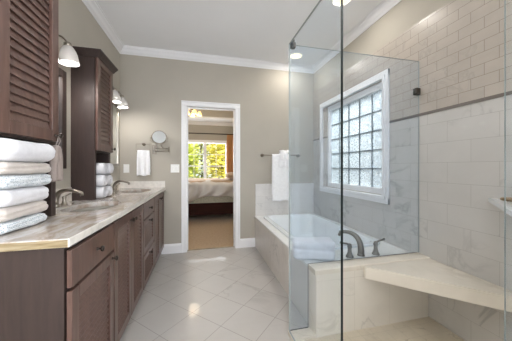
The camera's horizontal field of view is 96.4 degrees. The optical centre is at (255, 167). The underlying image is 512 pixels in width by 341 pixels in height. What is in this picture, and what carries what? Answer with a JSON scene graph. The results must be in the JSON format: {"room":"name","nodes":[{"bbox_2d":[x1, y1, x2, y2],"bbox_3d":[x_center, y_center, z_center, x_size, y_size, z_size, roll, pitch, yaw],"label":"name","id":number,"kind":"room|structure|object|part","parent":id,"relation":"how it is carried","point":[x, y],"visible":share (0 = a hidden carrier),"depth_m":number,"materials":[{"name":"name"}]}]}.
{"room":"bathroom","nodes":[
{"label":"bathroom","id":0,"kind":"room"},
{"bbox_2d":[56,0,119,188],"bbox_3d":[-1.296,-0.150,0.612,0.120,2.900,5.230,0,0,-13],"label":"wall","id":1,"kind":"structure","parent":0,"point":[77,25],"depth_m":2.03,"materials":[{"name":"beige paint"}]},
{"bbox_2d":[57,68,66,168],"bbox_3d":[-1.443,-0.370,1.546,0.022,0.760,0.535,0,0,-13],"label":"wall mirror","id":2,"kind":"object","parent":1,"relation":"attached to","point":[62,74],"visible":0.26,"depth_m":1.77,"materials":[{"name":"brown wood"}]},
{"bbox_2d":[57,76,59,145],"bbox_3d":[-1.449,-0.370,1.544,0.009,0.640,0.415,0,0,-13],"label":"mirror glass","id":3,"kind":"object","parent":2,"relation":"attached to","point":[59,76],"depth_m":1.74,"materials":[{"name":"silver mirror"}]},
{"bbox_2d":[56,187,71,203],"bbox_3d":[-1.458,0.221,1.586,0.013,0.112,0.640,0,0,-13],"label":"backsplash","id":4,"kind":"structure","parent":1,"relation":"attached to","point":[69,197],"depth_m":1.82,"materials":[{"name":"beige stone"}]},
{"bbox_2d":[59,35,79,66],"bbox_3d":[-1.339,-0.856,1.496,0.204,0.248,0.369,0,0,-13],"label":"vanity light","id":5,"kind":"object","parent":1,"relation":"attached to","point":[68,56],"visible":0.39,"depth_m":1.60,"materials":[{"name":"white glass"}]},
{"bbox_3d":[-1.326,-0.797,1.627,0.120,0.130,0.119,0,0,-13],"label":"lamp shade","id":6,"kind":"part","parent":5,"relation":"part of","materials":[{"name":"white glass"}]},
{"bbox_2d":[82,0,123,52],"bbox_3d":[-1.202,-1.558,0.634,0.075,0.085,4.990,0,0,-13],"label":"crown molding","id":7,"kind":"structure","parent":1,"relation":"attached to","point":[92,6],"depth_m":2.46,"materials":[{"name":"white paint"}]},
{"bbox_2d":[110,103,118,165],"bbox_3d":[-1.702,-0.400,2.633,0.022,0.770,0.670,0,0,-13],"label":"wall mirror","id":8,"kind":"object","parent":1,"relation":"attached to","point":[114,157],"visible":0.32,"depth_m":2.87,"materials":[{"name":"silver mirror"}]},
{"bbox_3d":[-1.702,-0.400,2.633,0.022,0.770,0.670,0,0,-13],"label":"frame","id":9,"kind":"part","parent":8,"relation":"part of","materials":[{"name":"white wood"}]},
{"bbox_2d":[110,180,120,188],"bbox_3d":[-1.707,0.221,2.633,0.013,0.112,0.833,0,0,-13],"label":"backsplash","id":10,"kind":"structure","parent":1,"relation":"attached to","point":[112,183],"depth_m":2.93,"materials":[{"name":"beige stone"}]},
{"bbox_2d":[113,87,127,108],"bbox_3d":[-1.601,-0.831,2.600,0.204,0.248,0.369,0,0,-13],"label":"vanity light","id":11,"kind":"object","parent":1,"relation":"attached to","point":[121,102],"visible":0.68,"depth_m":2.68,"materials":[{"name":"white glass"}]},
{"bbox_3d":[-1.531,-0.772,2.489,0.120,0.130,0.119,0,0,-13],"label":"lamp shade","id":12,"kind":"part","parent":11,"relation":"part of","materials":[{"name":"white glass"}]},
{"bbox_3d":[-1.589,-0.772,2.732,0.120,0.130,0.119,0,0,-13],"label":"lamp shade","id":13,"kind":"part","parent":11,"relation":"part of","materials":[{"name":"white glass"}]},
{"bbox_2d":[188,125,232,140],"bbox_3d":[-1.474,-0.350,7.934,5.200,3.300,0.120,0,0,-13],"label":"wall","id":14,"kind":"structure","parent":0,"point":[191,128],"depth_m":7.84,"materials":[{"name":"beige paint"}]},
{"bbox_2d":[188,140,226,177],"bbox_3d":[-2.104,-0.175,7.754,2.350,1.510,0.100,0,0,-13],"label":"window","id":15,"kind":"structure","parent":14,"relation":"in","point":[189,141],"depth_m":7.80,"materials":[{"name":"white paint"}]},
{"bbox_2d":[188,121,232,125],"bbox_3d":[-1.449,-1.489,7.832,5.200,0.102,0.090,0,0,-13],"label":"crown molding","id":16,"kind":"structure","parent":14,"relation":"attached to","point":[189,122],"depth_m":7.80,"materials":[{"name":"white paint"}]},
{"bbox_2d":[189,133,232,134],"bbox_3d":[-2.006,-1.140,7.686,3.050,0.030,0.116,0,0,-13],"label":"curtain rod","id":17,"kind":"object","parent":14,"relation":"attached to","point":[189,133],"visible":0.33,"depth_m":7.74,"materials":[{"name":"grey metal"}]},
{"bbox_2d":[226,135,232,172],"bbox_3d":[-0.800,0.028,7.927,0.443,2.305,0.076,0,0,-13],"label":"curtain","id":18,"kind":"object","parent":17,"relation":"hanging from","point":[229,151],"visible":0.27,"depth_m":7.89,"materials":[{"name":"brown fabric"}]},
{"bbox_2d":[188,109,232,122],"bbox_3d":[-0.941,-1.820,5.692,5.440,0.560,4.730,0,0,-13],"label":"ceiling","id":19,"kind":"structure","parent":0,"point":[207,113],"depth_m":7.30,"materials":[{"name":"paint"}]},
{"bbox_2d":[188,109,201,116],"bbox_3d":[-1.581,-1.660,5.791,0.331,0.680,0.332,0,0,20],"label":"ceiling fixture","id":20,"kind":"object","parent":19,"relation":"hanging from","point":[193,112],"visible":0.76,"depth_m":5.80,"materials":[{"name":"yellow glass"}]},
{"bbox_2d":[188,116,232,119],"bbox_3d":[-1.307,-1.565,7.234,3.900,0.050,0.020,0,0,-13],"label":"trim","id":21,"kind":"structure","parent":19,"relation":"attached to","point":[188,116],"depth_m":7.21,"materials":[{"name":"white paint"}]},
{"bbox_2d":[96,0,382,65],"bbox_3d":[0.153,-1.650,0.956,3.100,0.100,5.230,0,0,-13],"label":"ceiling","id":22,"kind":"structure","parent":0,"point":[263,30],"depth_m":2.56,"materials":[{"name":"paint"}]},
{"bbox_2d":[290,52,302,58],"bbox_3d":[0.572,-1.595,3.281,0.188,0.008,0.188,0,0,-13],"label":"recessed light","id":23,"kind":"object","parent":22,"relation":"in","point":[297,55],"visible":0.96,"depth_m":3.27,"materials":[{"name":"white paint"}]},
{"bbox_2d":[332,0,350,6],"bbox_3d":[0.819,-1.595,2.178,0.188,0.008,0.188,0,0,-13],"label":"recessed light","id":24,"kind":"object","parent":22,"relation":"in","point":[337,3],"visible":0.91,"depth_m":2.22,"materials":[{"name":"white paint"}]},
{"bbox_2d":[120,54,381,243],"bbox_3d":[-0.408,-0.350,3.449,5.440,3.300,0.120,0,0,-13],"label":"wall","id":25,"kind":"structure","parent":0,"point":[153,88],"depth_m":3.36,"materials":[{"name":"beige paint"}]},
{"bbox_2d":[123,164,128,172],"bbox_3d":[-1.736,0.015,3.067,0.070,0.115,0.009,0,0,-13],"label":"wall outlet","id":26,"kind":"object","parent":25,"relation":"attached to","point":[125,166],"visible":1,"depth_m":3.06,"materials":[{"name":"white plastic"}]},
{"bbox_2d":[121,181,164,187],"bbox_3d":[-1.538,0.233,3.110,0.564,0.089,0.015,0,0,-13],"label":"backsplash","id":27,"kind":"structure","parent":25,"relation":"attached to","point":[133,184],"depth_m":3.11,"materials":[{"name":"beige stone"}]},
{"bbox_2d":[150,130,169,153],"bbox_3d":[-1.285,-0.337,3.070,0.228,0.303,0.212,0,0,-13],"label":"magnifying mirror","id":28,"kind":"object","parent":25,"relation":"attached to","point":[158,137],"visible":1,"depth_m":3.00,"materials":[{"name":"silver metal"}]},
{"bbox_2d":[152,131,165,142],"bbox_3d":[-1.264,-0.397,2.991,0.166,0.161,0.040,0,0,-20],"label":"mirror glass","id":29,"kind":"object","parent":28,"relation":"attached to","point":[157,136],"depth_m":2.99,"materials":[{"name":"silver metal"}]},
{"bbox_3d":[-1.286,-0.274,3.121,0.187,0.138,0.156,0,0,42],"label":"arm","id":30,"kind":"part","parent":28,"relation":"part of","materials":[{"name":"silver metal"}]},
{"bbox_2d":[161,243,180,253],"bbox_3d":[-1.179,1.134,3.196,0.263,0.132,0.016,0,0,-13],"label":"baseboard","id":31,"kind":"structure","parent":25,"relation":"attached to","point":[168,248],"depth_m":3.19,"materials":[{"name":"white paint"}]},
{"bbox_2d":[171,164,178,172],"bbox_3d":[-1.135,0.015,3.209,0.115,0.115,0.010,0,0,-13],"label":"light switch","id":32,"kind":"object","parent":25,"relation":"attached to","point":[174,167],"visible":1,"depth_m":3.21,"materials":[{"name":"white plastic"}]},
{"bbox_2d":[181,100,239,252],"bbox_3d":[-0.658,0.129,3.378,0.836,2.142,0.142,0,0,-13],"label":"door frame","id":33,"kind":"structure","parent":25,"relation":"in","point":[185,105],"depth_m":3.33,"materials":[{"name":"white paint"}]},
{"bbox_2d":[120,45,312,73],"bbox_3d":[-0.434,-1.558,3.343,2.820,0.085,0.075,0,0,-13],"label":"crown molding","id":34,"kind":"structure","parent":25,"relation":"attached to","point":[129,50],"depth_m":3.29,"materials":[{"name":"white paint"}]},
{"bbox_2d":[240,238,254,247],"bbox_3d":[-0.124,1.134,3.447,0.228,0.132,0.016,0,0,-13],"label":"baseboard","id":35,"kind":"structure","parent":25,"relation":"attached to","point":[246,242],"depth_m":3.44,"materials":[{"name":"white paint"}]},
{"bbox_2d":[260,154,300,156],"bbox_3d":[0.386,-0.185,3.534,0.637,0.052,0.082,0,0,-13],"label":"towel bar","id":36,"kind":"object","parent":25,"relation":"attached to","point":[261,155],"visible":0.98,"depth_m":3.50,"materials":[{"name":"silver metal"}]},
{"bbox_2d":[272,154,288,200],"bbox_3d":[0.376,0.158,3.504,0.272,0.723,0.045,0,0,-13],"label":"bath towel","id":37,"kind":"object","parent":36,"relation":"hanging from","point":[280,176],"visible":0.86,"depth_m":3.49,"materials":[{"name":"white fabric"}]},
{"bbox_2d":[279,152,288,167],"bbox_3d":[0.424,-0.118,3.513,0.173,0.245,0.099,0,0,-13],"label":"hand towel","id":38,"kind":"object","parent":37,"relation":"on","point":[282,163],"visible":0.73,"depth_m":3.48,"materials":[{"name":"white fabric"}]},
{"bbox_2d":[279,150,288,159],"bbox_3d":[0.429,-0.187,3.513,0.142,0.163,0.139,0,0,-13],"label":"washcloth","id":39,"kind":"object","parent":38,"relation":"on","point":[284,154],"visible":0.87,"depth_m":3.47,"materials":[{"name":"white fabric"}]},
{"bbox_2d":[255,183,313,215],"bbox_3d":[0.460,0.495,3.587,0.964,0.484,0.012,0,0,-13],"label":"backsplash","id":40,"kind":"structure","parent":25,"relation":"attached to","point":[301,194],"depth_m":3.59,"materials":[{"name":"tile"}]},
{"bbox_3d":[-1.523,-0.272,3.096,0.177,0.131,0.052,0,0,-13],"label":"towel ring","id":41,"kind":"object","parent":25,"relation":"attached to","visible":0},
{"bbox_2d":[137,150,149,175],"bbox_3d":[-1.512,-0.058,3.075,0.168,0.347,0.050,0,0,-13],"label":"hand towel","id":42,"kind":"object","parent":41,"relation":"hanging from","point":[143,156],"visible":1,"depth_m":3.07,"materials":[{"name":"white fabric"}]},
{"bbox_2d":[120,214,464,340],"bbox_3d":[-0.350,1.244,3.206,5.200,0.112,9.840,0,0,-13],"label":"floor","id":43,"kind":"structure","parent":0,"point":[229,293],"depth_m":2.02,"materials":[{"name":"tile"}]},
{"bbox_2d":[0,224,118,340],"bbox_3d":[-1.042,0.757,1.078,0.586,0.886,0.459,0,0,-13],"label":"vanity cabinet","id":44,"kind":"object","parent":43,"relation":"on","point":[53,294],"visible":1,"depth_m":0.91,"materials":[{"name":"brown wood"}]},
{"bbox_3d":[-0.799,0.408,1.134,0.020,0.152,0.448,0,0,-13],"label":"drawer","id":45,"kind":"part","parent":44,"relation":"part of","materials":[{"name":"brown wood"}]},
{"bbox_3d":[-0.806,0.798,1.133,0.034,0.603,0.448,0,0,-13],"label":"door","id":46,"kind":"part","parent":44,"relation":"part of","materials":[{"name":"brown wood"}]},
{"bbox_3d":[-0.801,0.799,1.127,0.021,0.478,0.326,0,0,-13],"label":"louver panel","id":47,"kind":"part","parent":44,"relation":"part of","materials":[{"name":"brown wood"}]},
{"bbox_3d":[-0.773,0.405,1.142,0.033,0.029,0.030,0,0,-13],"label":"knob","id":48,"kind":"part","parent":44,"relation":"part of","materials":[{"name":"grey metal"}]},
{"bbox_2d":[110,205,142,340],"bbox_3d":[-1.177,0.757,1.643,0.586,0.886,0.699,0,0,-13],"label":"vanity cabinet","id":49,"kind":"object","parent":43,"relation":"on","point":[128,229],"visible":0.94,"depth_m":1.62,"materials":[{"name":"brown wood"}]},
{"bbox_2d":[0,187,164,251],"bbox_3d":[-1.265,0.294,1.973,0.569,0.035,2.354,0,0,-13],"label":"countertop","id":50,"kind":"structure","parent":49,"relation":"on","point":[64,229],"depth_m":1.17,"materials":[{"name":"stone"}]},
{"bbox_2d":[0,213,46,234],"bbox_3d":[-1.163,0.252,1.020,0.271,0.046,0.274,0,0,-13],"label":"folded towel","id":51,"kind":"object","parent":50,"relation":"on","point":[28,220],"visible":0.87,"depth_m":1.01,"materials":[{"name":"white fabric"}]},
{"bbox_2d":[0,200,47,222],"bbox_3d":[-1.170,0.197,1.030,0.262,0.060,0.297,0,0,-13],"label":"folded towel","id":52,"kind":"object","parent":51,"relation":"on","point":[9,213],"visible":0.9,"depth_m":1.02,"materials":[{"name":"beige fabric"}]},
{"bbox_2d":[0,185,48,206],"bbox_3d":[-1.168,0.129,1.031,0.271,0.074,0.300,0,0,-13],"label":"folded towel","id":53,"kind":"object","parent":52,"relation":"on","point":[20,195],"visible":0.84,"depth_m":1.02,"materials":[{"name":"white fabric"}]},
{"bbox_2d":[0,174,51,188],"bbox_3d":[-1.168,0.062,1.038,0.269,0.059,0.315,0,0,-13],"label":"folded towel","id":54,"kind":"object","parent":53,"relation":"on","point":[8,181],"visible":0.92,"depth_m":1.02,"materials":[{"name":"fabric"}]},
{"bbox_2d":[0,161,50,174],"bbox_3d":[-1.168,0.003,1.039,0.268,0.056,0.314,0,0,-13],"label":"folded towel","id":55,"kind":"object","parent":54,"relation":"on","point":[12,168],"visible":1,"depth_m":1.02,"materials":[{"name":"beige fabric"}]},
{"bbox_2d":[0,138,55,161],"bbox_3d":[-1.164,-0.075,1.048,0.286,0.099,0.333,0,0,-13],"label":"folded towel","id":56,"kind":"object","parent":55,"relation":"on","point":[11,150],"visible":0.92,"depth_m":1.01,"materials":[{"name":"white fabric"}]},
{"bbox_2d":[0,0,62,216],"bbox_3d":[-1.195,-0.495,1.084,0.293,1.542,0.530,0,0,-13],"label":"wall cabinet","id":57,"kind":"object","parent":50,"relation":"on","point":[29,29],"visible":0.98,"depth_m":1.12,"materials":[{"name":"brown wood"}]},
{"bbox_3d":[-1.106,-0.681,1.120,0.034,1.070,0.400,0,0,-13],"label":"door","id":58,"kind":"part","parent":57,"relation":"part of","materials":[{"name":"brown wood"}]},
{"bbox_3d":[-1.101,-0.688,1.115,0.016,0.961,0.276,0,0,-13],"label":"louver panel","id":59,"kind":"part","parent":57,"relation":"part of","materials":[{"name":"brown wood"}]},
{"bbox_2d":[48,134,62,181],"bbox_3d":[-1.124,-0.054,1.287,0.043,0.268,0.088,0,0,-13],"label":"hand towel","id":60,"kind":"object","parent":57,"relation":"hanging from","point":[56,164],"visible":0.81,"depth_m":1.27,"materials":[{"name":"beige fabric"}]},
{"bbox_2d":[56,188,83,207],"bbox_3d":[-1.379,0.212,1.594,0.229,0.130,0.229,0,0,31],"label":"sink faucet","id":61,"kind":"object","parent":50,"relation":"on","point":[58,193],"visible":0.59,"depth_m":1.60,"materials":[{"name":"silver metal"}]},
{"bbox_3d":[-1.418,0.235,1.706,0.044,0.084,0.079,0,0,-13],"label":"handle","id":62,"kind":"part","parent":61,"relation":"part of","materials":[{"name":"silver metal"}]},
{"bbox_2d":[69,206,113,211],"bbox_3d":[-1.167,0.384,1.645,0.329,0.141,0.477,0,0,-13],"label":"sink","id":63,"kind":"object","parent":50,"relation":"in","point":[94,208],"visible":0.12,"depth_m":1.81,"materials":[{"name":"grey ceramic"}]},
{"bbox_2d":[71,46,117,200],"bbox_3d":[-1.468,-0.360,2.100,0.233,1.272,0.413,0,0,-13],"label":"tall cabinet","id":64,"kind":"object","parent":50,"relation":"on","point":[92,81],"visible":0.98,"depth_m":1.94,"materials":[{"name":"brown wood"}]},
{"bbox_3d":[-1.468,-0.967,2.100,0.233,0.058,0.413,0,0,-13],"label":"crown","id":65,"kind":"part","parent":64,"relation":"part of","materials":[{"name":"brown wood"}]},
{"bbox_2d":[96,187,107,197],"bbox_3d":[-1.460,0.224,2.034,0.224,0.102,0.125,0,0,-13],"label":"rolled towel","id":66,"kind":"object","parent":64,"relation":"in","point":[101,192],"visible":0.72,"depth_m":2.01,"materials":[{"name":"white fabric"}]},
{"bbox_2d":[96,175,107,185],"bbox_3d":[-1.459,0.117,2.034,0.224,0.102,0.125,0,0,-13],"label":"rolled towel","id":67,"kind":"object","parent":66,"relation":"on","point":[101,180],"visible":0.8,"depth_m":2.01,"materials":[{"name":"white fabric"}]},
{"bbox_2d":[96,163,107,173],"bbox_3d":[-1.458,0.011,2.034,0.224,0.102,0.125,1,0,-14],"label":"rolled towel","id":68,"kind":"object","parent":67,"relation":"on","point":[101,168],"visible":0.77,"depth_m":2.01,"materials":[{"name":"white fabric"}]},
{"bbox_3d":[-1.404,-0.546,2.115,0.034,0.800,0.341,0,0,-13],"label":"door","id":69,"kind":"part","parent":64,"relation":"part of","materials":[{"name":"brown wood"}]},
{"bbox_2d":[96,185,112,195],"bbox_3d":[-1.495,0.224,2.162,0.224,0.102,0.125,-1,0,-13],"label":"rolled towel","id":70,"kind":"object","parent":64,"relation":"in","point":[109,188],"visible":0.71,"depth_m":2.16,"materials":[{"name":"white fabric"}]},
{"bbox_2d":[96,174,112,184],"bbox_3d":[-1.496,0.117,2.162,0.224,0.102,0.125,-1,0,-13],"label":"rolled towel","id":71,"kind":"object","parent":70,"relation":"on","point":[110,178],"visible":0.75,"depth_m":2.16,"materials":[{"name":"white fabric"}]},
{"bbox_2d":[105,163,113,173],"bbox_3d":[-1.485,0.011,2.164,0.224,0.102,0.125,0,0,-13],"label":"rolled towel","id":72,"kind":"object","parent":71,"relation":"on","point":[110,166],"visible":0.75,"depth_m":2.16,"materials":[{"name":"white fabric"}]},
{"bbox_3d":[-1.399,-0.548,2.110,0.016,0.681,0.217,0,0,-13],"label":"louver panel","id":73,"kind":"part","parent":64,"relation":"part of","materials":[{"name":"brown wood"}]},
{"bbox_2d":[110,180,129,191],"bbox_3d":[-1.631,0.212,2.654,0.229,0.130,0.229,0,0,31],"label":"sink faucet","id":74,"kind":"object","parent":50,"relation":"on","point":[115,186],"visible":0.73,"depth_m":2.66,"materials":[{"name":"silver metal"}]},
{"bbox_3d":[-0.900,0.716,1.531,0.034,0.768,0.339,0,0,-13],"label":"door","id":75,"kind":"part","parent":49,"relation":"part of","materials":[{"name":"brown wood"}]},
{"bbox_3d":[-0.895,0.710,1.526,0.021,0.658,0.217,0,0,-13],"label":"louver panel","id":76,"kind":"part","parent":49,"relation":"part of","materials":[{"name":"brown wood"}]},
{"bbox_3d":[-0.980,0.716,1.867,0.034,0.768,0.339,0,0,-13],"label":"door","id":77,"kind":"part","parent":49,"relation":"part of","materials":[{"name":"brown wood"}]},
{"bbox_3d":[-0.975,0.710,1.861,0.021,0.658,0.217,0,0,-13],"label":"louver panel","id":78,"kind":"part","parent":49,"relation":"part of","materials":[{"name":"brown wood"}]},
{"bbox_2d":[142,198,153,289],"bbox_3d":[-1.313,0.757,2.217,0.586,0.886,0.479,0,0,-13],"label":"vanity cabinet","id":79,"kind":"object","parent":43,"relation":"on","point":[148,207],"visible":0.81,"depth_m":2.24,"materials":[{"name":"brown wood"}]},
{"bbox_3d":[-1.070,0.404,2.274,0.020,0.143,0.464,0,0,-13],"label":"drawer","id":80,"kind":"part","parent":79,"relation":"part of","materials":[{"name":"brown wood"}]},
{"bbox_3d":[-1.076,0.954,2.273,0.034,0.293,0.464,0,0,-13],"label":"drawer","id":81,"kind":"part","parent":79,"relation":"part of","materials":[{"name":"brown wood"}]},
{"bbox_3d":[-1.076,0.641,2.273,0.034,0.308,0.464,0,0,-13],"label":"drawer","id":82,"kind":"part","parent":79,"relation":"part of","materials":[{"name":"brown wood"}]},
{"bbox_3d":[-1.072,0.955,2.268,0.021,0.178,0.352,0,0,-13],"label":"louver panel","id":83,"kind":"part","parent":79,"relation":"part of","materials":[{"name":"brown wood"}]},
{"bbox_3d":[-1.072,0.635,2.268,0.021,0.208,0.352,0,0,-13],"label":"louver panel","id":84,"kind":"part","parent":79,"relation":"part of","materials":[{"name":"brown wood"}]},
{"bbox_2d":[153,191,163,266],"bbox_3d":[-1.447,0.757,2.783,0.586,0.886,0.683,0,0,-13],"label":"vanity cabinet","id":85,"kind":"object","parent":43,"relation":"on","point":[158,211],"visible":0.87,"depth_m":2.79,"materials":[{"name":"brown wood"}]},
{"bbox_3d":[-1.172,0.716,2.675,0.034,0.768,0.331,0,0,-13],"label":"door","id":86,"kind":"part","parent":85,"relation":"part of","materials":[{"name":"brown wood"}]},
{"bbox_3d":[-1.167,0.710,2.670,0.021,0.658,0.209,0,0,-13],"label":"louver panel","id":87,"kind":"part","parent":85,"relation":"part of","materials":[{"name":"brown wood"}]},
{"bbox_3d":[-1.250,0.716,3.003,0.034,0.768,0.331,0,0,-13],"label":"door","id":88,"kind":"part","parent":85,"relation":"part of","materials":[{"name":"brown wood"}]},
{"bbox_3d":[-1.245,0.710,2.998,0.021,0.658,0.209,0,0,-13],"label":"louver panel","id":89,"kind":"part","parent":85,"relation":"part of","materials":[{"name":"brown wood"}]},
{"bbox_2d":[188,178,232,215],"bbox_3d":[-1.512,0.650,5.932,2.840,1.100,2.035,0,0,-13],"label":"bed","id":90,"kind":"object","parent":43,"relation":"on","point":[206,196],"visible":0.38,"depth_m":5.17,"materials":[{"name":"white fabric"}]},
{"bbox_3d":[-1.530,0.739,6.009,2.685,0.326,1.745,0,0,-13],"label":"mattress","id":91,"kind":"part","parent":90,"relation":"part of","materials":[{"name":"beige fabric"}]},
{"bbox_2d":[188,178,232,201],"bbox_3d":[-1.508,0.532,5.933,2.698,0.486,2.035,0,0,-13],"label":"duvet","id":92,"kind":"object","parent":90,"relation":"on","point":[199,189],"depth_m":5.15,"materials":[{"name":"beige fabric"}]},
{"bbox_2d":[188,178,232,181],"bbox_3d":[-1.523,0.354,5.970,2.521,0.133,1.517,0,0,-13],"label":"blanket","id":93,"kind":"object","parent":90,"relation":"on","point":[189,179],"depth_m":5.59,"materials":[{"name":"beige fabric"}]},
{"bbox_3d":[-1.530,0.650,6.009,2.840,1.100,1.860,0,0,-13],"label":"frame","id":94,"kind":"part","parent":90,"relation":"part of","materials":[{"name":"brown wood"}]},
{"bbox_2d":[225,172,232,178],"bbox_3d":[-0.516,0.203,5.843,0.512,0.156,0.718,0,0,-13],"label":"pillow","id":95,"kind":"object","parent":90,"relation":"on","point":[229,175],"visible":0.38,"depth_m":5.49,"materials":[{"name":"beige fabric"}]},
{"bbox_2d":[288,327,315,340],"bbox_3d":[0.503,1.185,0.864,0.172,0.030,1.648,0,0,-13],"label":"shower curb","id":96,"kind":"object","parent":43,"relation":"on","point":[306,333],"visible":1,"depth_m":1.60,"materials":[{"name":"beige stone"}]},
{"bbox_2d":[289,0,342,340],"bbox_3d":[0.312,0.145,1.328,0.028,2.050,0.626,0,0,-13],"label":"glass panel","id":97,"kind":"object","parent":96,"relation":"on","point":[318,3],"visible":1,"depth_m":1.02,"materials":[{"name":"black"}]},
{"bbox_2d":[290,39,420,330],"bbox_3d":[0.803,0.137,1.756,1.143,2.063,0.066,0,0,-13],"label":"glass panel","id":98,"kind":"object","parent":96,"relation":"on","point":[416,91],"visible":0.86,"depth_m":1.89,"materials":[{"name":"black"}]},
{"bbox_2d":[504,0,505,340],"bbox_3d":[0.566,0.144,0.261,0.012,2.048,0.437,0,0,-13],"label":"glass panel","id":99,"kind":"object","parent":96,"relation":"on","point":[504,0],"visible":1,"depth_m":0.47,"materials":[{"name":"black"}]},
{"bbox_2d":[255,213,409,326],"bbox_3d":[0.664,0.969,2.700,0.977,0.463,1.832,0,0,-13],"label":"tub surround","id":100,"kind":"object","parent":43,"relation":"on","point":[273,246],"visible":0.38,"depth_m":2.14,"materials":[{"name":"stone"}]},
{"bbox_2d":[292,237,334,260],"bbox_3d":[0.465,0.657,1.869,0.334,0.158,0.152,0,0,7],"label":"folded towel","id":101,"kind":"object","parent":100,"relation":"on","point":[313,248],"visible":1,"depth_m":1.80,"materials":[{"name":"white fabric"}]},
{"bbox_2d":[264,213,379,249],"bbox_3d":[0.659,0.900,2.798,0.825,0.369,1.480,0,0,-13],"label":"bathtub","id":102,"kind":"object","parent":100,"relation":"in","point":[305,225],"visible":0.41,"depth_m":3.24,"materials":[{"name":"white ceramic"}]},
{"bbox_2d":[338,230,384,257],"bbox_3d":[0.893,0.640,1.913,0.393,0.194,0.195,0,0,11],"label":"tub faucet","id":103,"kind":"object","parent":100,"relation":"on","point":[358,239],"visible":0.98,"depth_m":1.91,"materials":[{"name":"silver metal"}]},
{"bbox_3d":[0.743,0.669,1.877,0.119,0.136,0.062,0,0,-13],"label":"handle","id":104,"kind":"part","parent":103,"relation":"part of","materials":[{"name":"silver metal"}]},
{"bbox_3d":[0.817,0.640,1.972,0.223,0.194,0.059,0,0,39],"label":"spout","id":105,"kind":"part","parent":103,"relation":"part of","materials":[{"name":"silver metal"}]},
{"bbox_3d":[1.043,0.669,1.949,0.119,0.136,0.062,0,0,-13],"label":"handle","id":106,"kind":"part","parent":103,"relation":"part of","materials":[{"name":"silver metal"}]},
{"bbox_2d":[308,252,429,337],"bbox_3d":[0.881,0.956,1.753,0.995,0.488,0.110,0,0,-13],"label":"wall","id":107,"kind":"structure","parent":0,"point":[367,303],"depth_m":1.68,"materials":[{"name":"stone"}]},
{"bbox_2d":[313,0,511,340],"bbox_3d":[1.567,-0.150,1.292,0.134,2.900,4.990,0,0,-13],"label":"wall","id":108,"kind":"structure","parent":0,"point":[458,45],"depth_m":1.73,"materials":[{"name":"beige tile"}]},
{"bbox_2d":[320,69,389,203],"bbox_3d":[1.168,-0.297,2.845,0.132,1.305,1.305,0,0,-13],"label":"window","id":109,"kind":"structure","parent":108,"relation":"in","point":[380,92],"depth_m":2.64,"materials":[{"name":"white paint"}]},
{"bbox_3d":[1.202,-0.297,2.791,0.090,1.139,1.079,0,0,-13],"label":"sash","id":110,"kind":"part","parent":109,"relation":"part of","materials":[{"name":"clear glass"}]},
{"bbox_3d":[1.197,-0.290,2.785,0.007,1.030,1.028,0,0,-13],"label":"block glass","id":111,"kind":"part","parent":109,"relation":"part of","materials":[{"name":"clear glass"}]},
{"bbox_2d":[312,0,400,73],"bbox_3d":[1.473,-1.558,1.270,0.075,0.085,4.990,0,0,-13],"label":"crown molding","id":112,"kind":"structure","parent":108,"relation":"attached to","point":[382,8],"depth_m":2.58,"materials":[{"name":"white paint"}]},
{"bbox_2d":[363,258,511,311],"bbox_3d":[1.154,0.761,1.436,0.610,0.087,0.631,0,0,-13],"label":"shower bench","id":113,"kind":"object","parent":108,"relation":"attached to","point":[431,276],"visible":1,"depth_m":1.48,"materials":[{"name":"beige stone"}]},
{"bbox_2d":[488,198,511,215],"bbox_3d":[1.284,0.204,1.214,0.460,0.022,0.368,0,0,-13],"label":"corner shelf","id":114,"kind":"object","parent":108,"relation":"attached to","point":[498,203],"visible":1,"depth_m":1.22,"materials":[{"name":"white stone"}]},
{"bbox_2d":[500,197,511,201],"bbox_3d":[1.461,0.181,1.208,0.050,0.023,0.255,0,0,-13],"label":"bar","id":115,"kind":"object","parent":114,"relation":"on","point":[509,199],"visible":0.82,"depth_m":1.29,"materials":[{"name":"brown"}]},
{"label":"outside","id":116,"kind":"structure","parent":0,"visible":0},
{"bbox_3d":[-3.943,1.750,16.598,24.000,0.100,17.880,0,0,-13],"label":"ground","id":117,"kind":"structure","parent":116,"visible":0},
{"bbox_2d":[188,143,202,177],"bbox_3d":[-3.549,-0.050,10.697,2.115,3.548,2.142,0,0,-13],"label":"tree","id":118,"kind":"object","parent":117,"relation":"on","point":[191,162],"visible":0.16,"depth_m":10.55,"materials":[{"name":"green plant"}]},
{"bbox_2d":[191,143,221,177],"bbox_3d":[-3.380,-0.633,14.197,3.194,4.713,3.034,0,0,-13],"label":"tree","id":119,"kind":"object","parent":117,"relation":"on","point":[200,145],"visible":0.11,"depth_m":13.61,"materials":[{"name":"green plant"}]},
{"bbox_2d":[206,143,225,177],"bbox_3d":[-1.591,0.019,10.930,1.835,3.409,1.802,0,0,-13],"label":"tree","id":120,"kind":"object","parent":117,"relation":"on","point":[221,171],"visible":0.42,"depth_m":10.53,"materials":[{"name":"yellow plant"}]}
]}

